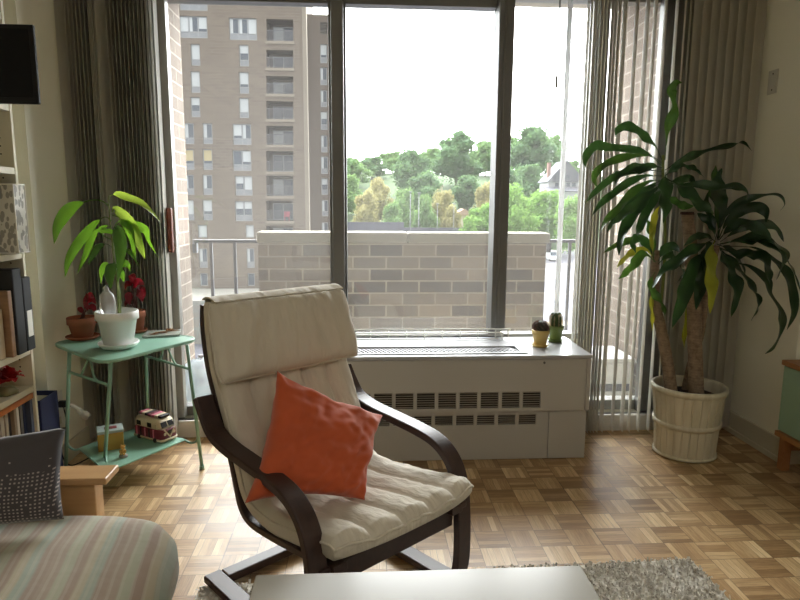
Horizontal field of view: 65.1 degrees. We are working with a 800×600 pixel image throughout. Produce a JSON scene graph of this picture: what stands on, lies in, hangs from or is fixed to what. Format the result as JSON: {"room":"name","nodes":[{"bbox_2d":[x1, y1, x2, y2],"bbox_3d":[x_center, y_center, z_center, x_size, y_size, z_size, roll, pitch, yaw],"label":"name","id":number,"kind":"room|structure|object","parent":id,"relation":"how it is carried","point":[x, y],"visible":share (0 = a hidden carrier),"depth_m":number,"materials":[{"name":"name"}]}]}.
{"room":"living room","nodes":[
{"label":"living room","id":0,"kind":"room"},
{"bbox_2d":[3,0,84,445],"bbox_3d":[-1.661,0.103,-0.593,0.430,2.560,8.200,0,9,-3],"label":"wall","id":1,"kind":"structure","parent":0,"point":[38,129],"depth_m":2.95,"materials":[{"name":"paint"}]},
{"bbox_2d":[0,24,40,104],"bbox_3d":[-1.438,-0.652,1.729,0.865,0.210,0.067,0,9,-3],"label":"wall monitor","id":2,"kind":"object","parent":1,"relation":"attached to","point":[19,77],"visible":1,"depth_m":1.73,"materials":[{"name":"black plastic"}]},
{"bbox_2d":[57,390,64,427],"bbox_3d":[-1.663,0.544,3.051,0.008,0.190,0.100,0,9,-3],"label":"wall outlet","id":3,"kind":"object","parent":1,"relation":"attached to","point":[60,396],"visible":0.38,"depth_m":3.08,"materials":[{"name":"beige plastic"}]},
{"bbox_2d":[58,400,90,465],"bbox_3d":[-1.600,0.653,3.091,0.072,0.336,0.152,8,12,42],"label":"plug","id":4,"kind":"object","parent":1,"relation":"attached to","point":[85,415],"visible":0.62,"depth_m":3.07,"materials":[{"name":"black plastic"}]},
{"bbox_2d":[62,426,94,465],"bbox_3d":[-1.672,0.747,3.244,0.014,0.100,0.470,0,9,-3],"label":"baseboard","id":5,"kind":"structure","parent":1,"relation":"attached to","point":[81,439],"depth_m":3.24,"materials":[{"name":"paint"}]},
{"bbox_2d":[168,4,194,363],"bbox_3d":[-1.682,-0.711,4.003,0.335,2.745,1.120,0,9,-3],"label":"wall","id":6,"kind":"structure","parent":0,"point":[173,9],"depth_m":4.41,"materials":[{"name":"brick"}]},
{"bbox_2d":[71,0,653,438],"bbox_3d":[0.112,-0.521,3.460,3.610,2.560,0.228,0,9,-3],"label":"wall window","id":7,"kind":"structure","parent":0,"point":[605,410],"depth_m":3.33,"materials":[{"name":"paint"}]},
{"bbox_2d":[53,0,177,440],"bbox_3d":[-1.434,-0.490,3.204,0.508,2.500,0.086,0,9,-3],"label":"vertical blind","id":8,"kind":"object","parent":7,"relation":"attached to","point":[100,23],"visible":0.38,"depth_m":3.17,"materials":[{"name":"grey fabric"}]},
{"bbox_2d":[86,0,327,418],"bbox_3d":[-0.968,-0.481,3.356,1.280,2.300,0.195,0,9,-3],"label":"door","id":9,"kind":"structure","parent":7,"relation":"attached to","point":[184,408],"depth_m":3.28,"materials":[{"name":"metal"}]},
{"bbox_2d":[343,0,496,337],"bbox_3d":[0.120,-0.706,3.446,0.845,1.870,0.080,0,9,-3],"label":"window","id":10,"kind":"structure","parent":7,"relation":"attached to","point":[444,5],"depth_m":3.35,"materials":[{"name":"metal"}]},
{"bbox_2d":[488,0,597,337],"bbox_3d":[0.783,-0.702,3.447,0.552,1.870,0.160,0,9,-3],"label":"window","id":11,"kind":"structure","parent":7,"relation":"attached to","point":[567,334],"depth_m":3.38,"materials":[{"name":"metal"}]},
{"bbox_2d":[554,0,572,312],"bbox_3d":[0.878,-0.715,3.375,0.028,1.780,0.028,0,9,-3],"label":"wand","id":12,"kind":"object","parent":7,"relation":"hanging from","point":[570,2],"visible":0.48,"depth_m":3.35,"materials":[{"name":"plastic"}]},
{"bbox_2d":[589,0,694,411],"bbox_3d":[1.425,-0.494,3.534,0.680,2.300,0.130,0,9,-3],"label":"door","id":13,"kind":"structure","parent":7,"relation":"attached to","point":[671,3],"depth_m":3.45,"materials":[{"name":"metal"}]},
{"bbox_2d":[571,0,767,432],"bbox_3d":[1.405,-0.500,3.377,1.020,2.500,0.085,0,9,-3],"label":"vertical blind","id":14,"kind":"object","parent":7,"relation":"attached to","point":[727,44],"visible":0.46,"depth_m":3.33,"materials":[{"name":"grey fabric"}]},
{"bbox_2d":[555,0,560,87],"bbox_3d":[0.827,-1.347,3.272,0.013,0.460,0.013,3,9,19],"label":"blind cord","id":15,"kind":"object","parent":14,"relation":"hanging from","point":[556,78],"visible":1,"depth_m":3.28,"materials":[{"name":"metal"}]},
{"bbox_2d":[258,242,545,331],"bbox_3d":[0.023,0.049,4.877,2.170,0.995,0.200,0,9,-3],"label":"wall","id":16,"kind":"structure","parent":0,"point":[407,285],"depth_m":4.76,"materials":[{"name":"brick"}]},
{"bbox_2d":[256,231,549,242],"bbox_3d":[0.033,-0.483,4.797,2.205,0.080,0.235,0,9,-3],"label":"trim","id":17,"kind":"structure","parent":16,"relation":"on","point":[261,236],"depth_m":4.68,"materials":[{"name":"concrete"}]},
{"bbox_2d":[68,428,799,599],"bbox_3d":[0.386,1.431,-0.335,4.540,0.120,8.350,0,9,-3],"label":"floor","id":18,"kind":"structure","parent":0,"point":[736,515],"depth_m":2.67,"materials":[{"name":"wood"}]},
{"bbox_2d":[0,0,39,431],"bbox_3d":[-1.729,-0.158,2.234,0.337,2.200,0.805,0,9,-3],"label":"bookcase","id":19,"kind":"object","parent":18,"relation":"on","point":[24,362],"visible":0.24,"depth_m":2.58,"materials":[{"name":"laminate"}]},
{"bbox_2d":[0,309,5,359],"bbox_3d":[-1.696,0.138,2.473,0.235,0.200,0.040,0,9,-3],"label":"book","id":20,"kind":"object","parent":19,"relation":"on","point":[2,341],"visible":1,"depth_m":2.48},
{"bbox_2d":[0,290,16,357],"bbox_3d":[-1.686,0.097,2.506,0.260,0.270,0.027,0,9,-3],"label":"book","id":21,"kind":"object","parent":19,"relation":"on","point":[5,295],"visible":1,"depth_m":2.50,"materials":[{"name":"brown paper"}]},
{"bbox_2d":[0,365,24,396],"bbox_3d":[-1.623,0.329,2.561,0.152,0.128,0.137,-7,11,-38],"label":"potted plant","id":22,"kind":"object","parent":19,"relation":"on","point":[7,374],"visible":0.98,"depth_m":2.56,"materials":[{"name":"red plant"}]},
{"bbox_2d":[0,268,26,354],"bbox_3d":[-1.701,0.049,2.553,0.295,0.352,0.066,0,9,-3],"label":"binder","id":23,"kind":"object","parent":19,"relation":"on","point":[10,278],"visible":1,"depth_m":2.54,"materials":[{"name":"black plastic"}]},
{"bbox_2d":[10,409,17,435],"bbox_3d":[-1.708,0.583,2.607,0.225,0.279,0.020,0,9,-3],"label":"book","id":24,"kind":"object","parent":19,"relation":"on","point":[13,415],"visible":0.02,"depth_m":2.60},
{"bbox_2d":[0,183,30,253],"bbox_3d":[-1.688,-0.329,2.538,0.303,0.280,0.094,0,9,-3],"label":"storage box","id":25,"kind":"object","parent":19,"relation":"on","point":[14,227],"visible":1,"depth_m":2.52,"materials":[{"name":"beige cardboard"}]},
{"bbox_2d":[0,393,33,417],"bbox_3d":[-1.727,0.443,2.498,0.314,0.022,0.400,0,9,-3],"label":"wooden board","id":26,"kind":"object","parent":19,"relation":"in","point":[28,397],"visible":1,"depth_m":2.57,"materials":[{"name":"orange wood"}]},
{"bbox_2d":[18,405,23,433],"bbox_3d":[-1.711,0.576,2.652,0.225,0.279,0.020,0,9,-3],"label":"book","id":27,"kind":"object","parent":19,"relation":"on","point":[19,407],"visible":0.02,"depth_m":2.64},
{"bbox_2d":[22,403,27,433],"bbox_3d":[-1.720,0.569,2.700,0.213,0.279,0.018,0,9,-3],"label":"book","id":28,"kind":"object","parent":19,"relation":"on","point":[23,405],"visible":0.08,"depth_m":2.69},
{"bbox_2d":[21,276,35,350],"bbox_3d":[-1.705,0.059,2.624,0.296,0.310,0.064,0,9,-3],"label":"binder","id":29,"kind":"object","parent":19,"relation":"on","point":[25,280],"visible":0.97,"depth_m":2.63,"materials":[{"name":"black plastic"}]},
{"bbox_2d":[25,399,34,432],"bbox_3d":[-1.712,0.565,2.721,0.231,0.279,0.022,0,9,-3],"label":"book","id":30,"kind":"object","parent":19,"relation":"on","point":[28,405],"visible":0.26,"depth_m":2.71,"materials":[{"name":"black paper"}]},
{"bbox_2d":[36,390,62,465],"bbox_3d":[-1.703,0.642,2.861,0.225,0.425,0.160,0,9,-3],"label":"magazine file","id":31,"kind":"object","parent":18,"relation":"on","point":[47,400],"visible":0.24,"depth_m":2.85,"materials":[{"name":"cardboard"}]},
{"bbox_2d":[0,465,178,599],"bbox_3d":[-1.103,0.919,0.866,1.166,0.502,2.166,0,9,-3],"label":"sofa","id":32,"kind":"object","parent":18,"relation":"on","point":[87,554],"visible":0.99,"depth_m":1.57,"materials":[{"name":"multicoloured fabric"}]},
{"bbox_2d":[0,427,65,524],"bbox_3d":[-1.151,0.484,1.653,0.512,0.248,0.148,-1,9,-10],"label":"throw pillow","id":33,"kind":"object","parent":32,"relation":"on","point":[29,462],"visible":1,"depth_m":1.65,"materials":[{"name":"fabric"}]},
{"bbox_2d":[55,333,204,469],"bbox_3d":[-1.271,0.513,3.006,0.532,0.640,0.521,8,12,40],"label":"side table","id":34,"kind":"object","parent":18,"relation":"on","point":[136,448],"visible":0.77,"depth_m":2.93,"materials":[{"name":"green metal"}]},
{"bbox_2d":[65,292,99,340],"bbox_3d":[-1.528,0.072,3.002,0.153,0.229,0.152,0,9,-3],"label":"plant","id":35,"kind":"object","parent":34,"relation":"on","point":[82,326],"visible":0.97,"depth_m":2.98,"materials":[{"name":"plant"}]},
{"bbox_2d":[52,191,159,349],"bbox_3d":[-1.254,-0.135,2.817,0.460,0.699,0.281,0,9,-3],"label":"plant","id":36,"kind":"object","parent":34,"relation":"on","point":[117,330],"visible":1,"depth_m":2.76,"materials":[{"name":"green plant"}]},
{"bbox_2d":[99,286,116,313],"bbox_3d":[-1.300,0.014,2.782,0.066,0.158,0.066,-6,11,-35],"label":"bulb","id":37,"kind":"object","parent":36,"relation":"in","point":[107,303],"visible":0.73,"depth_m":2.76,"materials":[{"name":"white glass"}]},
{"bbox_2d":[96,423,123,451],"bbox_3d":[-1.386,0.657,2.997,0.115,0.098,0.095,-4,10,-27],"label":"tin box","id":38,"kind":"object","parent":34,"relation":"on","point":[115,436],"visible":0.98,"depth_m":2.96,"materials":[{"name":"gold metal"}]},
{"bbox_2d":[79,429,184,467],"bbox_3d":[-1.323,0.708,3.008,0.354,0.006,0.442,5,10,29],"label":"shelf","id":39,"kind":"object","parent":34,"relation":"attached to","point":[136,448],"depth_m":2.97,"materials":[{"name":"green metal"}]},
{"bbox_2d":[124,273,147,333],"bbox_3d":[-1.333,0.013,3.154,0.104,0.301,0.103,-4,10,-25],"label":"plant","id":40,"kind":"object","parent":34,"relation":"on","point":[140,291],"visible":0.76,"depth_m":3.14,"materials":[{"name":"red plant"}]},
{"bbox_2d":[134,408,177,442],"bbox_3d":[-1.217,0.622,3.117,0.211,0.130,0.107,5,10,29],"label":"camper van","id":41,"kind":"object","parent":34,"relation":"on","point":[151,424],"visible":1,"depth_m":3.08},
{"bbox_2d":[142,328,180,337],"bbox_3d":[-1.190,0.159,3.131,0.174,0.020,0.144,-2,9,-17],"label":"glass dish","id":42,"kind":"object","parent":34,"relation":"on","point":[168,332],"visible":1,"depth_m":3.11,"materials":[{"name":"glass"}]},
{"bbox_2d":[195,556,730,599],"bbox_3d":[0.258,1.096,1.331,1.811,0.024,1.876,0,9,-3],"label":"shag rug","id":43,"kind":"object","parent":18,"relation":"on","point":[677,579],"visible":0.41,"depth_m":2.16,"materials":[{"name":"carpet"}]},
{"bbox_2d":[193,283,473,599],"bbox_3d":[-0.213,0.485,2.050,0.650,0.978,0.792,-8,12,-43],"label":"lounge chair","id":44,"kind":"object","parent":43,"relation":"on","point":[307,335],"visible":0.78,"depth_m":2.03,"materials":[{"name":"fabric"}]},
{"bbox_2d":[244,371,382,503],"bbox_3d":[-0.242,0.410,1.932,0.515,0.367,0.272,-3,10,-23],"label":"throw pillow","id":45,"kind":"object","parent":44,"relation":"on","point":[324,445],"visible":0.94,"depth_m":1.88,"materials":[{"name":"orange fabric"}]},
{"bbox_2d":[249,566,600,599],"bbox_3d":[0.072,0.910,1.112,0.767,0.430,0.802,0,9,-3],"label":"coffee table","id":46,"kind":"object","parent":43,"relation":"on","point":[554,582],"visible":1,"depth_m":1.41,"materials":[{"name":"paint"}]},
{"bbox_2d":[347,337,592,460],"bbox_3d":[0.291,0.514,3.332,1.314,0.558,0.433,0,9,-3],"label":"heater","id":47,"kind":"object","parent":18,"relation":"on","point":[507,397],"visible":0.7,"depth_m":3.15,"materials":[{"name":"metal"}]},
{"bbox_2d":[374,394,391,407],"bbox_3d":[-0.084,0.501,3.103,0.088,0.080,0.011,0,9,-3],"label":"vent grille","id":48,"kind":"object","parent":47,"relation":"attached to","point":[374,394],"depth_m":3.10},
{"bbox_2d":[396,393,412,407],"bbox_3d":[0.022,0.501,3.109,0.088,0.080,0.011,0,9,-3],"label":"vent grille","id":49,"kind":"object","parent":47,"relation":"attached to","point":[396,393],"depth_m":3.11,"materials":[{"name":"metal"}]},
{"bbox_2d":[414,416,430,424],"bbox_3d":[0.114,0.606,3.154,0.088,0.050,0.011,0,9,-3],"label":"vent grille","id":50,"kind":"object","parent":47,"relation":"attached to","point":[425,419],"depth_m":3.16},
{"bbox_2d":[417,393,434,407],"bbox_3d":[0.128,0.500,3.116,0.088,0.080,0.011,0,9,-3],"label":"vent grille","id":51,"kind":"object","parent":47,"relation":"attached to","point":[417,393],"depth_m":3.11,"materials":[{"name":"metal"}]},
{"bbox_2d":[354,328,510,339],"bbox_3d":[0.155,0.191,3.428,0.907,0.074,0.030,0,9,-3],"label":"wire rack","id":52,"kind":"object","parent":47,"relation":"on","point":[478,329],"visible":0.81,"depth_m":3.42,"materials":[{"name":"white metal"}]},
{"bbox_2d":[358,350,514,352],"bbox_3d":[0.171,0.307,3.203,0.870,0.064,0.138,0,9,-3],"label":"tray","id":53,"kind":"object","parent":47,"relation":"on","point":[359,351],"depth_m":3.20,"materials":[{"name":"metal"}]},
{"bbox_2d":[357,345,527,354],"bbox_3d":[0.175,0.257,3.190,0.923,0.008,0.164,0,9,-3],"label":"grille","id":54,"kind":"object","parent":47,"relation":"attached to","point":[518,349],"depth_m":3.22,"materials":[{"name":"metal"}]},
{"bbox_2d":[435,416,452,424],"bbox_3d":[0.221,0.606,3.160,0.088,0.050,0.011,0,9,-3],"label":"vent grille","id":55,"kind":"object","parent":47,"relation":"attached to","point":[439,420],"depth_m":3.16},
{"bbox_2d":[438,393,455,407],"bbox_3d":[0.235,0.500,3.122,0.088,0.080,0.011,0,9,-3],"label":"vent grille","id":56,"kind":"object","parent":47,"relation":"attached to","point":[438,393],"depth_m":3.12,"materials":[{"name":"metal"}]},
{"bbox_2d":[456,415,473,423],"bbox_3d":[0.327,0.606,3.167,0.088,0.050,0.011,0,9,-3],"label":"vent grille","id":57,"kind":"object","parent":47,"relation":"attached to","point":[460,419],"depth_m":3.16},
{"bbox_2d":[460,392,476,407],"bbox_3d":[0.341,0.500,3.129,0.088,0.080,0.011,0,9,-3],"label":"vent grille","id":58,"kind":"object","parent":47,"relation":"attached to","point":[460,392],"depth_m":3.13,"materials":[{"name":"metal"}]},
{"bbox_2d":[477,415,493,423],"bbox_3d":[0.433,0.605,3.173,0.088,0.050,0.011,0,9,-3],"label":"vent grille","id":59,"kind":"object","parent":47,"relation":"attached to","point":[481,419],"depth_m":3.18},
{"bbox_2d":[481,392,497,406],"bbox_3d":[0.447,0.499,3.135,0.088,0.080,0.011,0,9,-3],"label":"vent grille","id":60,"kind":"object","parent":47,"relation":"attached to","point":[481,392],"depth_m":3.13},
{"bbox_2d":[498,415,514,423],"bbox_3d":[0.539,0.605,3.180,0.088,0.050,0.011,0,9,-3],"label":"vent grille","id":61,"kind":"object","parent":47,"relation":"attached to","point":[502,419],"depth_m":3.19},
{"bbox_2d":[502,392,518,406],"bbox_3d":[0.553,0.499,3.142,0.088,0.080,0.011,0,9,-3],"label":"vent grille","id":62,"kind":"object","parent":47,"relation":"attached to","point":[502,392],"depth_m":3.14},
{"bbox_2d":[519,414,535,422],"bbox_3d":[0.646,0.604,3.186,0.088,0.050,0.011,0,9,-3],"label":"vent grille","id":63,"kind":"object","parent":47,"relation":"attached to","point":[523,418],"depth_m":3.18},
{"bbox_2d":[523,392,539,406],"bbox_3d":[0.660,0.499,3.148,0.088,0.080,0.011,0,9,-3],"label":"vent grille","id":64,"kind":"object","parent":47,"relation":"attached to","point":[523,392],"depth_m":3.15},
{"bbox_2d":[531,319,549,347],"bbox_3d":[0.737,0.173,3.284,0.097,0.145,0.097,0,9,-3],"label":"potted cactus","id":65,"kind":"object","parent":47,"relation":"on","point":[540,329],"visible":1,"depth_m":3.26,"materials":[{"name":"yellow ceramic"}]},
{"bbox_2d":[532,329,549,344],"bbox_3d":[0.737,0.196,3.288,0.092,0.083,0.092,0,9,-3],"label":"pot","id":66,"kind":"object","parent":65,"relation":"attached to","point":[540,336],"depth_m":3.26,"materials":[{"name":"yellow ceramic"}]},
{"bbox_2d":[547,312,563,342],"bbox_3d":[0.846,0.146,3.404,0.088,0.163,0.088,0,9,-3],"label":"potted cactus","id":67,"kind":"object","parent":47,"relation":"on","point":[556,327],"visible":0.96,"depth_m":3.38,"materials":[{"name":"plant"}]},
{"bbox_2d":[549,325,563,339],"bbox_3d":[0.846,0.177,3.409,0.088,0.083,0.088,0,9,-3],"label":"pot","id":68,"kind":"object","parent":67,"relation":"attached to","point":[556,331],"depth_m":3.38,"materials":[{"name":"green ceramic"}]},
{"bbox_2d":[582,79,799,462],"bbox_3d":[1.344,-0.103,3.020,1.024,1.881,0.721,2,9,7],"label":"plant","id":69,"kind":"object","parent":18,"relation":"on","point":[688,408],"visible":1,"depth_m":3.06,"materials":[{"name":"green plant"}]},
{"bbox_2d":[774,360,799,470],"bbox_3d":[2.100,0.637,2.644,0.410,0.550,0.962,0,9,-3],"label":"sideboard","id":70,"kind":"object","parent":18,"relation":"on","point":[788,431],"visible":1,"depth_m":3.03,"materials":[{"name":"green wood"}]},
{"bbox_2d":[515,3,587,8],"bbox_3d":[-0.249,-2.162,3.955,4.400,0.155,1.300,0,9,-3],"label":"ceiling","id":71,"kind":"structure","parent":0,"point":[541,5],"depth_m":4.64,"materials":[{"name":"paint"}]},
{"bbox_2d":[596,6,659,394],"bbox_3d":[1.764,-0.722,4.214,0.360,2.745,1.120,0,9,-3],"label":"wall","id":72,"kind":"structure","parent":0,"point":[631,10],"depth_m":4.31,"materials":[{"name":"brick"}]},
{"bbox_2d":[730,0,799,464],"bbox_3d":[2.406,0.089,-0.345,0.500,2.560,8.200,0,9,-3],"label":"wall","id":73,"kind":"structure","parent":0,"point":[758,375],"depth_m":3.23,"materials":[{"name":"paint"}]},
{"bbox_2d":[722,410,779,461],"bbox_3d":[1.916,0.728,3.424,0.022,0.125,0.545,0,9,-3],"label":"baseboard","id":74,"kind":"structure","parent":73,"relation":"attached to","point":[754,435],"depth_m":3.38,"materials":[{"name":"paint"}]},
{"bbox_2d":[767,68,778,94],"bbox_3d":[1.928,-1.128,3.240,0.008,0.120,0.075,0,9,-3],"label":"blank wall plate","id":75,"kind":"object","parent":73,"relation":"attached to","point":[773,75],"visible":1,"depth_m":3.24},
{"bbox_3d":[-0.270,0.767,4.464,4.400,0.300,1.400,0,9,-3],"label":"floor","id":76,"kind":"structure","parent":0,"visible":0},
{"bbox_2d":[185,357,210,401],"bbox_3d":[-1.273,0.522,3.989,0.421,0.317,0.346,0,9,-3],"label":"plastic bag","id":77,"kind":"object","parent":76,"relation":"on","point":[200,380],"visible":0.26,"depth_m":3.86,"materials":[{"name":"plastic"}]},
{"bbox_2d":[192,239,257,357],"bbox_3d":[-1.316,0.045,4.789,0.482,1.011,0.050,0,9,-3],"label":"balcony railing","id":78,"kind":"object","parent":76,"relation":"on","point":[195,241],"visible":0.43,"depth_m":4.72,"materials":[{"name":"metal"}]},
{"bbox_2d":[546,239,575,330],"bbox_3d":[1.335,0.032,4.950,0.400,1.019,0.050,0,9,-3],"label":"balcony railing","id":79,"kind":"object","parent":76,"relation":"on","point":[569,241],"visible":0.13,"depth_m":4.90,"materials":[{"name":"metal"}]},
{"bbox_2d":[590,346,635,395],"bbox_3d":[1.397,0.498,4.388,0.340,0.274,0.390,0,9,-3],"label":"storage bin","id":80,"kind":"object","parent":76,"relation":"on","point":[611,349],"visible":0.38,"depth_m":4.21,"materials":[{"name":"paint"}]},
{"label":"outside","id":81,"kind":"structure","parent":0,"visible":0},
{"bbox_2d":[195,173,601,359],"bbox_3d":[48.818,-27.984,183.188,440.000,25.822,354.000,0,9,-3],"label":"ground","id":82,"kind":"structure","parent":81,"point":[550,267],"depth_m":124.70,"materials":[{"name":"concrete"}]},
{"bbox_2d":[192,288,258,343],"bbox_3d":[-18.221,1.456,62.639,16.885,4.120,8.300,0,9,-3],"label":"podium building","id":83,"kind":"structure","parent":82,"relation":"on","point":[198,295],"depth_m":60.76,"materials":[{"name":"concrete"}]},
{"bbox_2d":[179,4,329,288],"bbox_3d":[-19.161,-17.675,72.042,24.982,39.000,16.120,0,9,-3],"label":"apartment tower","id":84,"kind":"structure","parent":82,"relation":"on","point":[255,78],"depth_m":64.77,"materials":[{"name":"brick"}]},
{"bbox_2d":[347,174,362,215],"bbox_3d":[-16.409,-31.492,188.058,11.981,13.210,13.539,0,9,-3],"label":"tree","id":85,"kind":"object","parent":82,"relation":"on","point":[352,191],"visible":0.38,"depth_m":186.65,"materials":[{"name":"green plant"}]},
{"bbox_2d":[347,156,374,185],"bbox_3d":[-16.808,-46.468,228.100,15.327,11.280,15.152,0,9,-3],"label":"tree","id":86,"kind":"object","parent":82,"relation":"on","point":[357,168],"visible":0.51,"depth_m":224.37,"materials":[{"name":"green plant"}]},
{"bbox_2d":[352,188,380,221],"bbox_3d":[-8.933,-22.225,163.863,8.082,13.928,8.949,0,9,-3],"label":"tree","id":87,"kind":"object","parent":82,"relation":"on","point":[366,205],"visible":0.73,"depth_m":162.44,"materials":[{"name":"yellow plant"}]},
{"bbox_2d":[359,156,388,178],"bbox_3d":[-11.019,-51.540,242.735,13.617,8.966,14.298,0,9,-3],"label":"tree","id":88,"kind":"object","parent":82,"relation":"on","point":[374,163],"visible":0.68,"depth_m":241.36,"materials":[{"name":"green plant"}]},
{"bbox_2d":[369,176,393,219],"bbox_3d":[-6.160,-28.181,179.573,9.344,14.309,9.399,0,9,-3],"label":"tree","id":89,"kind":"object","parent":82,"relation":"on","point":[377,185],"visible":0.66,"depth_m":177.71,"materials":[{"name":"yellow plant"}]},
{"bbox_2d":[379,150,401,173],"bbox_3d":[-3.162,-57.421,260.391,14.005,9.542,18.123,0,9,-3],"label":"tree","id":90,"kind":"object","parent":82,"relation":"on","point":[390,158],"visible":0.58,"depth_m":257.46,"materials":[{"name":"green plant"}]},
{"bbox_2d":[382,200,402,221],"bbox_3d":[-1.946,-18.702,156.099,5.511,12.180,7.131,0,9,-3],"label":"tree","id":91,"kind":"object","parent":82,"relation":"on","point":[392,213],"visible":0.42,"depth_m":154.94,"materials":[{"name":"green plant"}]},
{"bbox_2d":[347,220,461,231],"bbox_3d":[0.939,-14.534,149.869,32.923,8.965,0.250,0,9,-3],"label":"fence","id":92,"kind":"object","parent":82,"relation":"on","point":[352,226],"visible":0.29,"depth_m":149.13,"materials":[{"name":"metal"}]},
{"bbox_2d":[392,187,416,227],"bbox_3d":[0.901,-23.002,166.359,7.863,14.053,8.885,0,9,-3],"label":"tree","id":93,"kind":"object","parent":82,"relation":"on","point":[402,197],"visible":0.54,"depth_m":164.71,"materials":[{"name":"green plant"}]},
{"bbox_2d":[389,147,433,191],"bbox_3d":[4.763,-42.700,211.054,16.806,17.191,16.573,0,9,-3],"label":"tree","id":94,"kind":"object","parent":82,"relation":"on","point":[412,163],"visible":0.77,"depth_m":208.37,"materials":[{"name":"green plant"}]},
{"bbox_2d":[407,171,442,209],"bbox_3d":[7.090,-30.899,185.794,11.110,14.988,14.329,0,9,-3],"label":"tree","id":95,"kind":"object","parent":82,"relation":"on","point":[424,183],"visible":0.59,"depth_m":183.66,"materials":[{"name":"green plant"}]},
{"bbox_2d":[411,194,440,227],"bbox_3d":[6.485,-19.957,158.066,7.538,13.851,7.453,0,9,-3],"label":"tree","id":96,"kind":"object","parent":82,"relation":"on","point":[426,215],"visible":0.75,"depth_m":155.79,"materials":[{"name":"green plant"}]},
{"bbox_2d":[419,147,439,169],"bbox_3d":[14.118,-61.809,277.423,14.690,12.412,13.857,0,9,-3],"label":"tree","id":97,"kind":"object","parent":82,"relation":"on","point":[429,152],"visible":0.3,"depth_m":275.17,"materials":[{"name":"green plant"}]},
{"bbox_2d":[430,189,455,227],"bbox_3d":[11.312,-22.804,166.848,8.647,13.549,9.079,0,9,-3],"label":"tree","id":98,"kind":"object","parent":82,"relation":"on","point":[445,199],"visible":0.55,"depth_m":165.32,"materials":[{"name":"yellow plant"}]},
{"bbox_2d":[441,204,461,227],"bbox_3d":[13.221,-18.386,156.946,5.869,11.417,5.788,0,9,-3],"label":"tree","id":99,"kind":"object","parent":82,"relation":"on","point":[447,222],"visible":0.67,"depth_m":155.68,"materials":[{"name":"yellow plant"}]},
{"bbox_2d":[429,128,484,185],"bbox_3d":[20.766,-51.558,227.354,21.583,20.737,20.923,0,9,-3],"label":"tree","id":100,"kind":"object","parent":82,"relation":"on","point":[454,161],"visible":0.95,"depth_m":224.31,"materials":[{"name":"green plant"}]},
{"bbox_2d":[457,209,469,226],"bbox_3d":[18.373,-23.853,185.001,6.800,6.141,6.800,0,9,-3],"label":"house","id":101,"kind":"structure","parent":82,"relation":"on","point":[463,212],"depth_m":181.48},
{"bbox_2d":[451,174,481,210],"bbox_3d":[21.779,-33.704,197.943,14.534,11.930,14.368,0,9,-3],"label":"tree","id":102,"kind":"object","parent":82,"relation":"on","point":[465,190],"visible":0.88,"depth_m":194.13,"materials":[{"name":"green plant"}]},
{"bbox_2d":[459,215,476,231],"bbox_3d":[15.992,-14.595,144.928,6.350,10.226,6.369,0,9,-3],"label":"tree","id":103,"kind":"object","parent":82,"relation":"on","point":[469,225],"visible":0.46,"depth_m":143.28,"materials":[{"name":"green plant"}]},
{"bbox_2d":[468,202,488,231],"bbox_3d":[21.489,-19.198,159.947,12.129,11.320,11.758,0,9,-3],"label":"tree","id":104,"kind":"object","parent":82,"relation":"on","point":[481,216],"visible":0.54,"depth_m":157.71,"materials":[{"name":"green plant"}]},
{"bbox_2d":[469,139,490,176],"bbox_3d":[35.843,-58.772,259.349,21.183,15.230,21.245,0,9,-3],"label":"tree","id":105,"kind":"object","parent":82,"relation":"on","point":[484,147],"visible":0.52,"depth_m":254.55,"materials":[{"name":"green plant"}]},
{"bbox_2d":[473,181,489,209],"bbox_3d":[23.438,-24.621,169.678,7.535,15.581,9.718,0,9,-3],"label":"tree","id":106,"kind":"object","parent":82,"relation":"on","point":[482,195],"visible":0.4,"depth_m":168.74,"materials":[{"name":"yellow plant"}]},
{"bbox_2d":[487,182,539,231],"bbox_3d":[26.041,-18.255,144.539,11.336,17.719,11.403,0,9,-3],"label":"tree","id":107,"kind":"object","parent":82,"relation":"on","point":[517,205],"visible":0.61,"depth_m":141.73,"materials":[{"name":"green plant"}]},
{"bbox_2d":[510,167,524,192],"bbox_3d":[31.017,-31.174,185.524,10.881,16.744,14.080,0,9,-3],"label":"tree","id":108,"kind":"object","parent":82,"relation":"on","point":[513,177],"visible":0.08,"depth_m":183.48,"materials":[{"name":"green plant"}]},
{"bbox_2d":[514,163,542,200],"bbox_3d":[41.416,-37.663,204.759,15.683,14.157,14.794,0,9,-3],"label":"tree","id":109,"kind":"object","parent":82,"relation":"on","point":[530,175],"visible":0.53,"depth_m":202.31,"materials":[{"name":"green plant"}]},
{"bbox_2d":[510,124,566,176],"bbox_3d":[49.331,-53.047,231.852,24.693,23.342,24.412,0,9,-3],"label":"tree","id":110,"kind":"object","parent":82,"relation":"on","point":[533,147],"visible":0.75,"depth_m":224.70,"materials":[{"name":"green plant"}]},
{"bbox_2d":[523,189,558,238],"bbox_3d":[37.756,-22.073,165.002,17.411,14.376,15.687,0,9,-3],"label":"tree","id":111,"kind":"object","parent":82,"relation":"on","point":[543,205],"visible":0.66,"depth_m":161.57,"materials":[{"name":"green plant"}]},
{"bbox_2d":[545,132,570,170],"bbox_3d":[62.944,-60.281,259.965,13.795,18.083,17.850,0,9,-3],"label":"tree","id":112,"kind":"object","parent":82,"relation":"on","point":[555,137],"visible":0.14,"depth_m":257.21,"materials":[{"name":"green plant"}]},
{"bbox_2d":[538,160,578,200],"bbox_3d":[48.075,-31.421,187.775,12.700,19.956,13.000,0,9,-3],"label":"house","id":113,"kind":"structure","parent":82,"relation":"on","point":[550,181],"depth_m":183.26,"materials":[{"name":"paint"}]},
{"bbox_2d":[552,194,577,253],"bbox_3d":[40.835,-17.800,149.462,8.746,14.922,11.281,0,9,-3],"label":"tree","id":114,"kind":"object","parent":82,"relation":"on","point":[570,205],"visible":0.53,"depth_m":147.79,"materials":[{"name":"green plant"}]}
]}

